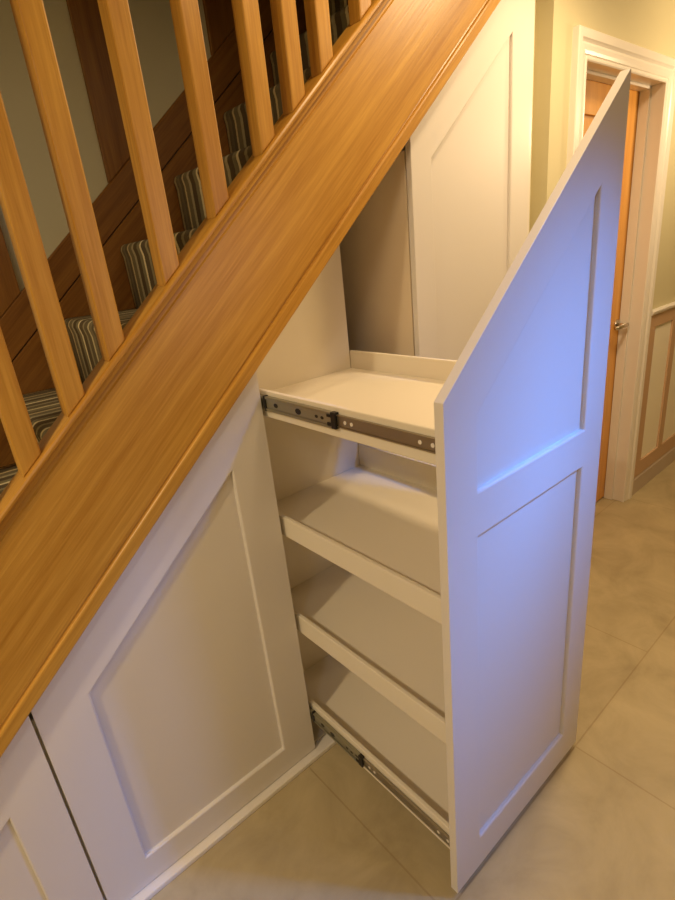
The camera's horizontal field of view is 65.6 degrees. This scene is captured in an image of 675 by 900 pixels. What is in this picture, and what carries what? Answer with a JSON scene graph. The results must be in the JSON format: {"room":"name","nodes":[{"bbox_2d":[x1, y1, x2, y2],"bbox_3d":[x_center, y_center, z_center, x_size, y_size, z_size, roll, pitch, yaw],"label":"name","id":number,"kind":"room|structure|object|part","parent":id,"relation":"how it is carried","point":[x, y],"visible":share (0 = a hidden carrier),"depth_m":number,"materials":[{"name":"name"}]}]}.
{"room":"home hallway","nodes":[
{"label":"home hallway","id":0,"kind":"room"},
{"bbox_2d":[0,0,404,291],"bbox_3d":[-0.907,-1.482,1.501,5.200,4.920,0.100,-22,26,-36],"label":"wall","id":1,"kind":"structure","parent":0,"point":[152,22],"depth_m":1.63,"materials":[{"name":"paint"}]},
{"bbox_2d":[150,460,674,899],"bbox_3d":[1.185,0.899,1.747,7.200,0.100,3.450,-22,26,-36],"label":"floor","id":2,"kind":"structure","parent":0,"point":[601,825],"depth_m":1.49,"materials":[{"name":"tile"}]},
{"bbox_2d":[0,0,500,757],"bbox_3d":[-0.663,-0.835,1.221,2.893,3.866,0.894,-22,26,-36],"label":"staircase","id":3,"kind":"structure","parent":2,"relation":"on","point":[80,502],"depth_m":1.13,"materials":[{"name":"brown wood"}]},
{"bbox_3d":[-1.083,-0.960,1.412,0.115,1.248,0.018,-22,26,-36],"label":"wall post","id":4,"kind":"part","parent":3,"relation":"part of","materials":[{"name":"brown wood"}]},
{"bbox_3d":[-0.773,-1.478,1.540,0.115,1.248,0.018,-22,26,-36],"label":"wall post","id":5,"kind":"part","parent":3,"relation":"part of","materials":[{"name":"brown wood"}]},
{"bbox_3d":[-0.849,-0.649,1.706,0.019,0.095,3.519,18,72,47],"label":"stair skirting","id":6,"kind":"part","parent":3,"relation":"part of","materials":[{"name":"brown wood"}]},
{"bbox_2d":[0,0,348,493],"bbox_3d":[-0.620,-0.152,1.498,2.895,2.519,0.771,-22,26,-36],"label":"carpet","id":7,"kind":"object","parent":3,"relation":"on","point":[43,407],"visible":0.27,"depth_m":1.69,"materials":[{"name":"multicoloured carpet"}]},
{"bbox_3d":[-0.400,-0.270,1.081,0.072,0.022,3.519,18,72,47],"label":"rail","id":8,"kind":"part","parent":3,"relation":"part of","materials":[{"name":"brown wood"}]},
{"bbox_3d":[-0.464,-1.997,1.669,0.115,1.248,0.018,-22,26,-36],"label":"wall post","id":9,"kind":"part","parent":3,"relation":"part of","materials":[{"name":"brown wood"}]},
{"bbox_2d":[0,0,534,899],"bbox_3d":[-0.470,-0.149,1.538,2.556,2.328,0.781,-22,26,-36],"label":"tall cabinet","id":10,"kind":"object","parent":2,"relation":"on","point":[375,251],"depth_m":1.40,"materials":[{"name":"paint"}]},
{"bbox_3d":[-0.838,1.009,1.056,0.416,0.363,0.006,-22,26,-36],"label":"door panel","id":11,"kind":"part","parent":10,"relation":"part of","materials":[{"name":"paint"}]},
{"bbox_3d":[-0.850,0.795,1.487,0.018,0.639,0.718,-22,26,-36],"label":"panel","id":12,"kind":"part","parent":10,"relation":"part of","materials":[{"name":"paint"}]},
{"bbox_3d":[-0.385,0.550,1.330,0.438,0.933,0.006,-22,26,-36],"label":"door panel","id":13,"kind":"part","parent":10,"relation":"part of","materials":[{"name":"paint"}]},
{"bbox_3d":[-0.123,1.005,1.670,2.535,0.017,0.044,-22,26,-36],"label":"plinth","id":14,"kind":"part","parent":10,"relation":"part of","materials":[{"name":"white wood"}]},
{"bbox_3d":[-0.361,0.916,1.968,2.520,0.020,0.735,-22,26,-36],"label":"panel","id":15,"kind":"part","parent":10,"relation":"part of","materials":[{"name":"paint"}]},
{"bbox_3d":[0.046,-0.100,2.033,0.018,1.742,0.716,-22,26,-36],"label":"panel","id":16,"kind":"part","parent":10,"relation":"part of","materials":[{"name":"white wood"}]},
{"bbox_3d":[0.429,-0.756,1.685,0.405,1.014,0.006,-22,26,-36],"label":"panel","id":17,"kind":"part","parent":10,"relation":"part of","materials":[{"name":"paint"}]},
{"bbox_3d":[0.695,-0.444,2.054,0.020,2.280,0.086,-22,26,-36],"label":"post","id":18,"kind":"part","parent":10,"relation":"part of","materials":[{"name":"white wood"}]},
{"bbox_2d":[256,68,630,892],"bbox_3d":[0.179,0.096,1.436,0.598,1.773,0.779,-22,26,-36],"label":"shelf unit","id":19,"kind":"object","parent":2,"relation":"on","point":[439,577],"visible":0.88,"depth_m":1.26,"materials":[{"name":"paint"}]},
{"bbox_3d":[-0.103,0.069,1.699,0.456,1.515,0.016,-22,26,-36],"label":"panel","id":20,"kind":"part","parent":19,"relation":"part of","materials":[{"name":"paint"}]},
{"bbox_3d":[0.120,-0.120,1.325,0.442,0.014,0.742,-22,26,-36],"label":"shelf","id":21,"kind":"part","parent":19,"relation":"part of","materials":[{"name":"paint"}]},
{"bbox_3d":[0.154,0.203,1.447,0.442,0.014,0.742,-22,26,-36],"label":"shelf","id":22,"kind":"part","parent":19,"relation":"part of","materials":[{"name":"paint"}]},
{"bbox_3d":[0.187,0.509,1.563,0.442,0.014,0.742,-22,26,-36],"label":"shelf","id":23,"kind":"part","parent":19,"relation":"part of","materials":[{"name":"paint"}]},
{"bbox_3d":[0.222,0.839,1.688,0.442,0.014,0.742,-22,26,-36],"label":"shelf","id":24,"kind":"part","parent":19,"relation":"part of","materials":[{"name":"paint"}]},
{"bbox_3d":[0.460,0.502,1.287,0.411,0.859,0.006,-22,26,-36],"label":"recessed panel","id":25,"kind":"part","parent":19,"relation":"part of","materials":[{"name":"paint"}]},
{"bbox_3d":[0.426,0.175,1.159,0.598,1.773,0.020,-22,26,-36],"label":"panel","id":26,"kind":"part","parent":19,"relation":"part of","materials":[{"name":"paint"}]},
{"bbox_3d":[0.382,-0.225,1.012,0.411,0.508,0.006,-22,26,-36],"label":"recessed panel","id":27,"kind":"part","parent":19,"relation":"part of","materials":[{"name":"paint"}]},
{"bbox_2d":[529,0,535,231],"bbox_3d":[0.717,-0.544,2.084,0.108,2.440,0.020,-22,26,-36],"label":"wall","id":28,"kind":"structure","parent":0,"point":[535,0],"depth_m":1.86,"materials":[{"name":"paint"}]},
{"bbox_2d":[530,0,674,308],"bbox_3d":[1.993,-1.051,3.063,3.266,2.440,0.130,-22,26,-36],"label":"wall","id":29,"kind":"structure","parent":0,"point":[648,24],"depth_m":1.91,"materials":[{"name":"paint"}]},
{"bbox_2d":[566,25,674,501],"bbox_3d":[1.227,-0.604,2.497,0.916,2.159,0.166,-22,26,-36],"label":"door frame","id":30,"kind":"structure","parent":29,"relation":"in","point":[597,59],"depth_m":2.52,"materials":[{"name":"white paint"}]},
{"bbox_3d":[1.149,-0.990,2.399,0.502,0.922,0.018,-22,26,-36],"label":"panel","id":31,"kind":"part","parent":30,"relation":"part of","materials":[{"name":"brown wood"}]},
{"bbox_3d":[1.448,-0.627,2.664,0.127,0.021,0.021,-21,25,-34],"label":"lever","id":32,"kind":"part","parent":30,"relation":"part of","materials":[{"name":"gold metal"}]},
{"bbox_2d":[632,446,674,494],"bbox_3d":[2.554,-0.111,3.728,2.213,0.109,0.018,-22,26,-36],"label":"baseboard","id":33,"kind":"structure","parent":29,"relation":"attached to","point":[654,469],"depth_m":3.26,"materials":[{"name":"paint"}]},
{"bbox_2d":[634,301,674,477],"bbox_3d":[2.505,-0.607,3.534,2.213,0.960,0.032,-22,26,-36],"label":"panelling","id":34,"kind":"object","parent":29,"relation":"attached to","point":[656,437],"visible":0.88,"depth_m":3.05,"materials":[{"name":"beige paint"}]},
{"bbox_3d":[1.831,-0.341,3.027,0.252,0.775,0.005,-22,26,-36],"label":"dado panel","id":35,"kind":"part","parent":34,"relation":"part of","materials":[{"name":"beige paint"}]},
{"bbox_3d":[2.459,-1.041,3.369,2.213,0.028,0.032,-22,26,-36],"label":"chair rail","id":36,"kind":"part","parent":34,"relation":"part of","materials":[{"name":"white wood"}]},
{"bbox_3d":[2.075,-0.438,3.216,0.255,0.775,0.005,-22,26,-36],"label":"dado panel","id":37,"kind":"part","parent":34,"relation":"part of","materials":[{"name":"beige paint"}]}
]}

